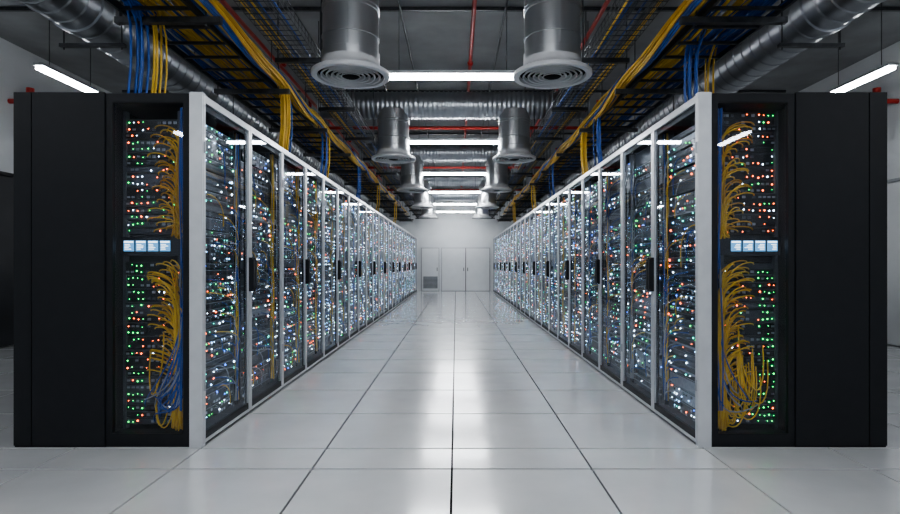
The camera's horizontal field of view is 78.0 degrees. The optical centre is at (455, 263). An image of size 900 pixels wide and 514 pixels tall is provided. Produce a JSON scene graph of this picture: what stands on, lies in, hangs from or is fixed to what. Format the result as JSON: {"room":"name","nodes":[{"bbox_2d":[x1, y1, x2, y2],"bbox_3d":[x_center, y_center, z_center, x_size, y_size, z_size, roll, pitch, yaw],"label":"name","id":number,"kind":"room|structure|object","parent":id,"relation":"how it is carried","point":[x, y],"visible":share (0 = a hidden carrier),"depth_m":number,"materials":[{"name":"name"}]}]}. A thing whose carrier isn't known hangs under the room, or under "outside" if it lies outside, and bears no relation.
{"room":"server room","nodes":[
{"label":"server room","id":0,"kind":"room"},
{"bbox_2d":[0,38,110,347],"bbox_3d":[-6.285,-1.000,9.800,0.100,4.400,27.600,0,0,0],"label":"wall","id":1,"kind":"structure","parent":0,"point":[18,72],"depth_m":7.83,"materials":[{"name":"grey paint"}]},
{"bbox_2d":[0,171,13,346],"bbox_3d":[-6.188,-0.055,8.000,0.090,2.410,2.900,0,0,0],"label":"door","id":2,"kind":"structure","parent":1,"relation":"in","point":[6,179],"depth_m":7.66,"materials":[{"name":"metal"}]},
{"bbox_2d":[311,0,389,88],"bbox_3d":[-0.955,-2.398,5.050,0.708,1.404,0.708,0,0,0],"label":"air diffuser","id":3,"kind":"object","parent":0,"point":[350,56],"depth_m":4.85,"materials":[{"name":"silver metal"}]},
{"bbox_2d":[0,291,899,513],"bbox_3d":[-0.035,1.175,9.800,12.400,0.050,27.600,0,0,0],"label":"floor","id":4,"kind":"structure","parent":0,"point":[448,402],"depth_m":3.37,"materials":[{"name":"tile"}]},
{"bbox_2d":[14,92,254,447],"bbox_3d":[-2.159,0.036,3.887,1.221,2.228,0.812,0,0,0],"label":"rack","id":5,"kind":"object","parent":4,"relation":"on","point":[127,205],"visible":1,"depth_m":3.49,"materials":[{"name":"metal"}]},
{"bbox_2d":[239,126,282,409],"bbox_3d":[-2.159,0.039,4.694,1.221,2.222,0.797,0,0,0],"label":"rack","id":6,"kind":"object","parent":4,"relation":"on","point":[262,148],"visible":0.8,"depth_m":4.80,"materials":[{"name":"metal"}]},
{"bbox_2d":[273,148,309,386],"bbox_3d":[-2.159,0.039,5.495,1.221,2.222,0.797,0,0,0],"label":"rack","id":7,"kind":"object","parent":4,"relation":"on","point":[291,163],"visible":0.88,"depth_m":5.62,"materials":[{"name":"metal"}]},
{"bbox_2d":[298,164,324,369],"bbox_3d":[-2.159,0.039,6.295,1.221,2.222,0.797,0,0,0],"label":"rack","id":8,"kind":"object","parent":4,"relation":"on","point":[312,175],"visible":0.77,"depth_m":6.44,"materials":[{"name":"metal"}]},
{"bbox_2d":[317,176,340,357],"bbox_3d":[-2.159,0.039,7.095,1.221,2.222,0.797,0,0,0],"label":"rack","id":9,"kind":"object","parent":4,"relation":"on","point":[329,184],"visible":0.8,"depth_m":7.24,"materials":[{"name":"metal"}]},
{"bbox_2d":[332,185,349,347],"bbox_3d":[-2.159,0.039,7.894,1.221,2.222,0.797,0,0,0],"label":"rack","id":10,"kind":"object","parent":4,"relation":"on","point":[342,192],"visible":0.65,"depth_m":8.14,"materials":[{"name":"metal"}]},
{"bbox_2d":[344,193,360,338],"bbox_3d":[-2.159,0.039,8.694,1.221,2.222,0.797,0,0,0],"label":"rack","id":11,"kind":"object","parent":4,"relation":"on","point":[353,198],"visible":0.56,"depth_m":8.94,"materials":[{"name":"metal"}]},
{"bbox_2d":[354,199,366,332],"bbox_3d":[-2.159,0.039,9.495,1.221,2.222,0.797,0,0,0],"label":"rack","id":12,"kind":"object","parent":4,"relation":"on","point":[361,203],"visible":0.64,"depth_m":9.70,"materials":[{"name":"metal"}]},
{"bbox_2d":[362,205,374,326],"bbox_3d":[-2.159,0.039,10.294,1.221,2.222,0.797,0,0,0],"label":"rack","id":13,"kind":"object","parent":4,"relation":"on","point":[369,322],"visible":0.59,"depth_m":10.53,"materials":[{"name":"metal"}]},
{"bbox_2d":[369,209,378,322],"bbox_3d":[-2.159,0.039,11.095,1.221,2.222,0.797,0,0,0],"label":"rack","id":14,"kind":"object","parent":4,"relation":"on","point":[375,318],"visible":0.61,"depth_m":11.28,"materials":[{"name":"metal"}]},
{"bbox_2d":[375,213,385,317],"bbox_3d":[-2.159,0.039,11.895,1.221,2.222,0.797,0,0,0],"label":"rack","id":15,"kind":"object","parent":4,"relation":"on","point":[381,216],"visible":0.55,"depth_m":12.15,"materials":[{"name":"metal"}]},
{"bbox_2d":[380,216,388,314],"bbox_3d":[-2.159,0.039,12.694,1.221,2.222,0.797,0,0,0],"label":"rack","id":16,"kind":"object","parent":4,"relation":"on","point":[386,219],"visible":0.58,"depth_m":12.97,"materials":[{"name":"metal"}]},
{"bbox_2d":[385,219,393,310],"bbox_3d":[-2.159,0.039,13.495,1.221,2.222,0.797,0,0,0],"label":"rack","id":17,"kind":"object","parent":4,"relation":"on","point":[390,221],"visible":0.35,"depth_m":13.82,"materials":[{"name":"metal"}]},
{"bbox_2d":[389,221,395,308],"bbox_3d":[-2.159,0.039,14.294,1.221,2.222,0.797,0,0,0],"label":"rack","id":18,"kind":"object","parent":4,"relation":"on","point":[393,223],"visible":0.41,"depth_m":14.23,"materials":[{"name":"metal"}]},
{"bbox_2d":[393,224,399,305],"bbox_3d":[-2.159,0.039,15.095,1.221,2.222,0.797,0,0,0],"label":"rack","id":19,"kind":"object","parent":4,"relation":"on","point":[397,226],"visible":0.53,"depth_m":15.37,"materials":[{"name":"metal"}]},
{"bbox_2d":[396,226,401,303],"bbox_3d":[-2.159,0.039,15.895,1.221,2.222,0.797,0,0,0],"label":"rack","id":20,"kind":"object","parent":4,"relation":"on","point":[400,228],"visible":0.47,"depth_m":16.20,"materials":[{"name":"metal"}]},
{"bbox_2d":[399,228,405,301],"bbox_3d":[-2.159,0.039,16.695,1.221,2.222,0.797,0,0,0],"label":"rack","id":21,"kind":"object","parent":4,"relation":"on","point":[404,263],"visible":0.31,"depth_m":17.03,"materials":[{"name":"metal"}]},
{"bbox_2d":[402,229,406,300],"bbox_3d":[-2.159,0.039,17.494,1.221,2.222,0.797,0,0,0],"label":"rack","id":22,"kind":"object","parent":4,"relation":"on","point":[405,231],"visible":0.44,"depth_m":17.82,"materials":[{"name":"metal"}]},
{"bbox_2d":[404,231,409,298],"bbox_3d":[-2.159,0.039,18.294,1.221,2.222,0.797,0,0,0],"label":"rack","id":23,"kind":"object","parent":4,"relation":"on","point":[407,231],"visible":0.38,"depth_m":18.62,"materials":[{"name":"metal"}]},
{"bbox_2d":[407,233,410,296],"bbox_3d":[-2.159,0.039,19.095,1.221,2.222,0.797,0,0,0],"label":"rack","id":24,"kind":"object","parent":4,"relation":"on","point":[409,233],"visible":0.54,"depth_m":19.38,"materials":[{"name":"metal"}]},
{"bbox_2d":[409,234,413,295],"bbox_3d":[-2.159,0.039,19.895,1.221,2.222,0.797,0,0,0],"label":"rack","id":25,"kind":"object","parent":4,"relation":"on","point":[411,234],"visible":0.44,"depth_m":20.26,"materials":[{"name":"metal"}]},
{"bbox_2d":[411,235,413,293],"bbox_3d":[-2.159,0.039,20.695,1.221,2.222,0.797,0,0,0],"label":"rack","id":26,"kind":"object","parent":4,"relation":"on","point":[413,235],"visible":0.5,"depth_m":20.98,"materials":[{"name":"metal"}]},
{"bbox_2d":[414,237,416,291],"bbox_3d":[-2.159,0.039,22.294,1.221,2.222,0.797,0,0,0],"label":"rack","id":27,"kind":"object","parent":4,"relation":"on","point":[416,237],"visible":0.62,"depth_m":22.51,"materials":[{"name":"metal"}]},
{"bbox_2d":[414,236,416,293],"bbox_3d":[-2.159,0.039,21.494,1.221,2.222,0.797,0,0,0],"label":"rack","id":28,"kind":"object","parent":4,"relation":"on","point":[414,236],"visible":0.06,"depth_m":21.86,"materials":[{"name":"metal"}]},
{"bbox_2d":[493,237,495,292],"bbox_3d":[2.090,0.039,22.294,1.221,2.222,0.797,0,0,0],"label":"rack","id":29,"kind":"object","parent":4,"relation":"on","point":[494,239],"visible":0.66,"depth_m":22.44,"materials":[{"name":"metal"}]},
{"bbox_2d":[496,235,498,294],"bbox_3d":[2.090,0.039,20.695,1.221,2.222,0.797,0,0,0],"label":"rack","id":30,"kind":"object","parent":4,"relation":"on","point":[497,237],"visible":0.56,"depth_m":20.95,"materials":[{"name":"metal"}]},
{"bbox_2d":[497,234,500,295],"bbox_3d":[2.090,0.039,19.895,1.221,2.222,0.797,0,0,0],"label":"rack","id":31,"kind":"object","parent":4,"relation":"on","point":[498,234],"visible":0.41,"depth_m":20.02,"materials":[{"name":"metal"}]},
{"bbox_2d":[499,233,502,296],"bbox_3d":[2.090,0.039,19.095,1.221,2.222,0.797,0,0,0],"label":"rack","id":32,"kind":"object","parent":4,"relation":"on","point":[499,233],"visible":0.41,"depth_m":19.38,"materials":[{"name":"metal"}]},
{"bbox_2d":[500,231,504,298],"bbox_3d":[2.090,0.039,18.294,1.221,2.222,0.797,0,0,0],"label":"rack","id":33,"kind":"object","parent":4,"relation":"on","point":[502,231],"visible":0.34,"depth_m":18.66,"materials":[{"name":"metal"}]},
{"bbox_2d":[503,230,507,299],"bbox_3d":[2.090,0.039,17.494,1.221,2.222,0.797,0,0,0],"label":"rack","id":34,"kind":"object","parent":4,"relation":"on","point":[504,230],"visible":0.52,"depth_m":17.73,"materials":[{"name":"metal"}]},
{"bbox_2d":[504,228,509,301],"bbox_3d":[2.090,0.039,16.695,1.221,2.222,0.797,0,0,0],"label":"rack","id":35,"kind":"object","parent":4,"relation":"on","point":[506,230],"visible":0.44,"depth_m":17.02,"materials":[{"name":"metal"}]},
{"bbox_2d":[508,226,512,303],"bbox_3d":[2.090,0.039,15.895,1.221,2.222,0.797,0,0,0],"label":"rack","id":36,"kind":"object","parent":4,"relation":"on","point":[509,226],"visible":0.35,"depth_m":16.04,"materials":[{"name":"metal"}]},
{"bbox_2d":[509,224,516,305],"bbox_3d":[2.090,0.039,15.095,1.221,2.222,0.797,0,0,0],"label":"rack","id":37,"kind":"object","parent":4,"relation":"on","point":[511,226],"visible":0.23,"depth_m":15.43,"materials":[{"name":"metal"}]},
{"bbox_2d":[513,221,519,308],"bbox_3d":[2.090,0.039,14.294,1.221,2.222,0.797,0,0,0],"label":"rack","id":38,"kind":"object","parent":4,"relation":"on","point":[515,223],"visible":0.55,"depth_m":14.61,"materials":[{"name":"metal"}]},
{"bbox_2d":[515,219,523,310],"bbox_3d":[2.090,0.039,13.495,1.221,2.222,0.797,0,0,0],"label":"rack","id":39,"kind":"object","parent":4,"relation":"on","point":[518,221],"visible":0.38,"depth_m":13.81,"materials":[{"name":"metal"}]},
{"bbox_2d":[520,216,528,314],"bbox_3d":[2.090,0.039,12.694,1.221,2.222,0.797,0,0,0],"label":"rack","id":40,"kind":"object","parent":4,"relation":"on","point":[522,219],"visible":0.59,"depth_m":12.72,"materials":[{"name":"metal"}]},
{"bbox_2d":[523,213,533,317],"bbox_3d":[2.090,0.039,11.895,1.221,2.222,0.797,0,0,0],"label":"rack","id":41,"kind":"object","parent":4,"relation":"on","point":[526,215],"visible":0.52,"depth_m":12.10,"materials":[{"name":"metal"}]},
{"bbox_2d":[529,209,538,321],"bbox_3d":[2.090,0.039,11.095,1.221,2.222,0.797,0,0,0],"label":"rack","id":42,"kind":"object","parent":4,"relation":"on","point":[532,212],"visible":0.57,"depth_m":11.35,"materials":[{"name":"metal"}]},
{"bbox_2d":[533,205,545,326],"bbox_3d":[2.090,0.039,10.294,1.221,2.222,0.797,0,0,0],"label":"rack","id":43,"kind":"object","parent":4,"relation":"on","point":[537,209],"visible":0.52,"depth_m":10.58,"materials":[{"name":"metal"}]},
{"bbox_2d":[541,199,553,332],"bbox_3d":[2.090,0.039,9.495,1.221,2.222,0.797,0,0,0],"label":"rack","id":44,"kind":"object","parent":4,"relation":"on","point":[546,203],"visible":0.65,"depth_m":9.72,"materials":[{"name":"metal"}]},
{"bbox_2d":[546,193,563,339],"bbox_3d":[2.090,0.039,8.694,1.221,2.222,0.797,0,0,0],"label":"rack","id":45,"kind":"object","parent":4,"relation":"on","point":[554,198],"visible":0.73,"depth_m":8.90,"materials":[{"name":"metal"}]},
{"bbox_2d":[557,185,574,347],"bbox_3d":[2.090,0.039,7.894,1.221,2.222,0.797,0,0,0],"label":"rack","id":46,"kind":"object","parent":4,"relation":"on","point":[564,192],"visible":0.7,"depth_m":8.09,"materials":[{"name":"metal"}]},
{"bbox_2d":[566,176,588,356],"bbox_3d":[2.090,0.039,7.095,1.221,2.222,0.797,0,0,0],"label":"rack","id":47,"kind":"object","parent":4,"relation":"on","point":[577,184],"visible":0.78,"depth_m":7.29,"materials":[{"name":"metal"}]},
{"bbox_2d":[582,164,606,369],"bbox_3d":[2.090,0.039,6.295,1.221,2.222,0.797,0,0,0],"label":"rack","id":48,"kind":"object","parent":4,"relation":"on","point":[592,175],"visible":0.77,"depth_m":6.46,"materials":[{"name":"metal"}]},
{"bbox_2d":[596,148,630,386],"bbox_3d":[2.090,0.039,5.495,1.221,2.222,0.797,0,0,0],"label":"rack","id":49,"kind":"object","parent":4,"relation":"on","point":[612,164],"visible":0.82,"depth_m":5.65,"materials":[{"name":"metal"}]},
{"bbox_2d":[621,127,663,409],"bbox_3d":[2.090,0.039,4.694,1.221,2.222,0.797,0,0,0],"label":"rack","id":50,"kind":"object","parent":4,"relation":"on","point":[640,148],"visible":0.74,"depth_m":4.77,"materials":[{"name":"metal"}]},
{"bbox_2d":[648,92,886,447],"bbox_3d":[2.090,0.036,3.887,1.221,2.228,0.812,0,0,0],"label":"rack","id":51,"kind":"object","parent":4,"relation":"on","point":[774,240],"visible":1,"depth_m":3.49,"materials":[{"name":"metal"}]},
{"bbox_2d":[0,0,899,190],"bbox_3d":[-0.035,-3.150,9.800,12.400,0.100,27.600,0,0,0],"label":"ceiling","id":52,"kind":"structure","parent":0,"point":[436,40],"depth_m":7.89,"materials":[{"name":"concrete"}]},
{"bbox_2d":[33,20,102,91],"bbox_3d":[-4.535,-2.610,6.550,0.110,0.980,1.040,0,0,0],"label":"lamp","id":53,"kind":"object","parent":52,"relation":"hanging from","point":[43,67],"visible":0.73,"depth_m":6.39,"materials":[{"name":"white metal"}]},
{"bbox_2d":[16,0,386,216],"bbox_3d":[-3.135,-2.475,11.986,0.560,1.250,22.971,0,0,0],"label":"duct","id":54,"kind":"object","parent":52,"relation":"hanging from","point":[92,21],"visible":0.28,"depth_m":5.21,"materials":[{"name":"metal"}]},
{"bbox_2d":[104,0,413,222],"bbox_3d":[-1.847,-2.086,11.999,1.076,2.028,22.001,0,0,0],"label":"cable tray","id":55,"kind":"object","parent":52,"relation":"hanging from","point":[193,29],"visible":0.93,"depth_m":5.00,"materials":[{"name":"metal"}]},
{"bbox_2d":[233,0,421,218],"bbox_3d":[-1.435,-2.465,12.098,0.440,1.270,21.804,0,0,0],"label":"cable tray","id":56,"kind":"object","parent":52,"relation":"hanging from","point":[416,212],"visible":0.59,"depth_m":6.20,"materials":[{"name":"metal"}]},
{"bbox_2d":[0,0,899,188],"bbox_3d":[-0.035,-3.014,9.760,11.800,0.153,27.480,0,0,0],"label":"conduit","id":57,"kind":"object","parent":52,"relation":"attached to","point":[399,8],"visible":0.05,"depth_m":6.72,"materials":[{"name":"metal"}]},
{"bbox_2d":[388,0,515,79],"bbox_3d":[-0.035,-2.585,6.200,1.540,1.030,0.130,0,0,0],"label":"lamp","id":58,"kind":"object","parent":52,"relation":"hanging from","point":[506,74],"visible":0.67,"depth_m":6.15,"materials":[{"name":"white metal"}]},
{"bbox_2d":[7,0,899,196],"bbox_3d":[-0.035,-2.667,9.710,12.380,0.865,27.380,0,0,0],"label":"pipes","id":59,"kind":"object","parent":52,"relation":"attached to","point":[226,5],"visible":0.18,"depth_m":9.43,"materials":[{"name":"red metal"}]},
{"bbox_2d":[317,89,589,163],"bbox_3d":[-0.040,-2.388,8.950,4.290,1.424,0.708,0,0,0],"label":"duct","id":60,"kind":"object","parent":52,"relation":"hanging from","point":[393,111],"visible":0.91,"depth_m":8.76,"materials":[{"name":"metal"}]},
{"bbox_2d":[371,107,415,163],"bbox_3d":[-1.005,-2.063,8.950,0.708,0.774,0.708,0,0,0],"label":"diffuser","id":61,"kind":"object","parent":60,"relation":"attached to","point":[393,123],"depth_m":8.75,"materials":[{"name":"metal"}]},
{"bbox_2d":[492,107,535,163],"bbox_3d":[0.935,-2.063,8.950,0.708,0.774,0.708,0,0,0],"label":"diffuser","id":62,"kind":"object","parent":60,"relation":"attached to","point":[513,122],"depth_m":8.74,"materials":[{"name":"metal"}]},
{"bbox_2d":[409,139,498,143],"bbox_3d":[-0.035,-2.585,9.550,1.540,1.030,0.130,0,0,0],"label":"lamp","id":63,"kind":"object","parent":52,"relation":"hanging from","point":[412,141],"visible":0.83,"depth_m":9.50,"materials":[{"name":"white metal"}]},
{"bbox_2d":[359,143,548,192],"bbox_3d":[-0.040,-2.388,12.750,4.290,1.424,0.708,0,0,0],"label":"duct","id":64,"kind":"object","parent":52,"relation":"hanging from","point":[411,173],"visible":0.64,"depth_m":12.55,"materials":[{"name":"metal"}]},
{"bbox_2d":[397,155,427,192],"bbox_3d":[-1.005,-2.063,12.750,0.708,0.774,0.708,0,0,0],"label":"diffuser","id":65,"kind":"object","parent":64,"relation":"attached to","point":[411,173],"depth_m":12.54,"materials":[{"name":"metal"}]},
{"bbox_2d":[481,155,511,192],"bbox_3d":[0.935,-2.063,12.750,0.708,0.774,0.708,0,0,0],"label":"diffuser","id":66,"kind":"object","parent":64,"relation":"attached to","point":[496,173],"depth_m":12.54,"materials":[{"name":"metal"}]},
{"bbox_2d":[382,164,526,208],"bbox_3d":[-0.040,-2.388,16.600,4.290,1.424,0.708,0,0,0],"label":"duct","id":67,"kind":"object","parent":52,"relation":"hanging from","point":[422,200],"visible":0.58,"depth_m":16.40,"materials":[{"name":"metal"}]},
{"bbox_2d":[410,181,433,208],"bbox_3d":[-1.005,-2.063,16.600,0.708,0.774,0.708,0,0,0],"label":"diffuser","id":68,"kind":"object","parent":67,"relation":"attached to","point":[422,200],"depth_m":16.39,"materials":[{"name":"metal"}]},
{"bbox_2d":[475,181,498,208],"bbox_3d":[0.935,-2.063,16.600,0.708,0.774,0.708,0,0,0],"label":"diffuser","id":69,"kind":"object","parent":67,"relation":"attached to","point":[486,200],"depth_m":16.39,"materials":[{"name":"metal"}]},
{"bbox_2d":[423,130,485,174],"bbox_3d":[-0.035,-2.585,12.900,1.540,1.030,0.130,0,0,0],"label":"lamp","id":70,"kind":"object","parent":52,"relation":"hanging from","point":[428,172],"visible":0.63,"depth_m":12.85,"materials":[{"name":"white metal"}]},
{"bbox_2d":[428,162,480,192],"bbox_3d":[-0.035,-2.585,16.200,1.540,1.030,0.130,0,0,0],"label":"lamp","id":71,"kind":"object","parent":52,"relation":"hanging from","point":[475,190],"visible":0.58,"depth_m":16.14,"materials":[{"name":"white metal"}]},
{"bbox_2d":[396,188,513,218],"bbox_3d":[-0.040,-2.388,20.300,4.290,1.424,0.708,0,0,0],"label":"duct","id":72,"kind":"object","parent":52,"relation":"hanging from","point":[426,213],"visible":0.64,"depth_m":20.10,"materials":[{"name":"metal"}]},
{"bbox_2d":[419,196,437,218],"bbox_3d":[-1.005,-2.063,20.300,0.708,0.774,0.708,0,0,0],"label":"diffuser","id":73,"kind":"object","parent":72,"relation":"attached to","point":[426,213],"depth_m":20.09,"materials":[{"name":"metal"}]},
{"bbox_2d":[472,196,490,218],"bbox_3d":[0.935,-2.063,20.300,0.708,0.774,0.708,0,0,0],"label":"diffuser","id":74,"kind":"object","parent":72,"relation":"attached to","point":[479,213],"depth_m":20.09,"materials":[{"name":"metal"}]},
{"bbox_2d":[433,202,476,204],"bbox_3d":[-0.035,-2.585,19.400,1.540,1.030,0.130,0,0,0],"label":"lamp","id":75,"kind":"object","parent":52,"relation":"hanging from","point":[434,203],"visible":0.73,"depth_m":19.34,"materials":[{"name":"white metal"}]},
{"bbox_2d":[436,210,473,212],"bbox_3d":[-0.035,-2.585,22.300,1.540,1.030,0.130,0,0,0],"label":"lamp","id":76,"kind":"object","parent":52,"relation":"hanging from","point":[437,211],"visible":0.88,"depth_m":22.25,"materials":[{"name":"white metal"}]},
{"bbox_2d":[488,0,668,218],"bbox_3d":[1.365,-2.465,12.098,0.440,1.270,21.804,0,0,0],"label":"cable tray","id":77,"kind":"object","parent":52,"relation":"hanging from","point":[492,212],"visible":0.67,"depth_m":5.95,"materials":[{"name":"metal"}]},
{"bbox_2d":[496,0,796,221],"bbox_3d":[1.765,-2.086,11.999,1.099,2.028,22.001,0,0,0],"label":"cable tray","id":78,"kind":"object","parent":52,"relation":"hanging from","point":[680,34],"visible":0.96,"depth_m":5.01,"materials":[{"name":"metal"}]},
{"bbox_2d":[523,0,885,215],"bbox_3d":[3.065,-2.475,11.986,0.560,1.250,22.971,0,0,0],"label":"duct","id":79,"kind":"object","parent":52,"relation":"hanging from","point":[809,21],"visible":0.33,"depth_m":5.21,"materials":[{"name":"metal"}]},
{"bbox_2d":[825,3,898,91],"bbox_3d":[4.745,-2.610,6.550,0.110,0.980,1.040,0,0,0],"label":"lamp","id":80,"kind":"object","parent":52,"relation":"hanging from","point":[885,68],"visible":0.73,"depth_m":6.38,"materials":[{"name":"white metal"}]},
{"bbox_2d":[368,191,542,291],"bbox_3d":[-0.035,-1.000,23.650,12.600,4.400,0.100,0,0,0],"label":"wall","id":81,"kind":"structure","parent":0,"point":[449,229],"depth_m":23.60,"materials":[{"name":"white paint"}]},
{"bbox_2d":[420,247,439,290],"bbox_3d":[-1.090,0.210,23.548,0.850,1.880,0.100,0,0,0],"label":"door","id":82,"kind":"structure","parent":81,"relation":"in","point":[429,256],"depth_m":23.54,"materials":[{"name":"metal"}]},
{"bbox_2d":[440,247,490,290],"bbox_3d":[0.410,0.210,23.548,2.150,1.880,0.100,0,0,0],"label":"door","id":83,"kind":"structure","parent":81,"relation":"in","point":[461,268],"depth_m":23.54,"materials":[{"name":"metal"}]},
{"bbox_2d":[513,0,591,88],"bbox_3d":[0.875,-2.398,5.050,0.708,1.404,0.708,0,0,0],"label":"air diffuser","id":84,"kind":"object","parent":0,"point":[552,39],"depth_m":4.85,"materials":[{"name":"silver metal"}]},
{"bbox_2d":[799,41,899,346],"bbox_3d":[6.215,-1.000,9.800,0.100,4.400,27.600,0,0,0],"label":"wall","id":85,"kind":"structure","parent":0,"point":[889,82],"depth_m":7.94,"materials":[{"name":"grey paint"}]},
{"bbox_2d":[887,178,899,345],"bbox_3d":[6.118,-0.020,8.000,0.090,2.340,2.900,0,0,0],"label":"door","id":86,"kind":"structure","parent":85,"relation":"in","point":[893,185],"depth_m":7.78,"materials":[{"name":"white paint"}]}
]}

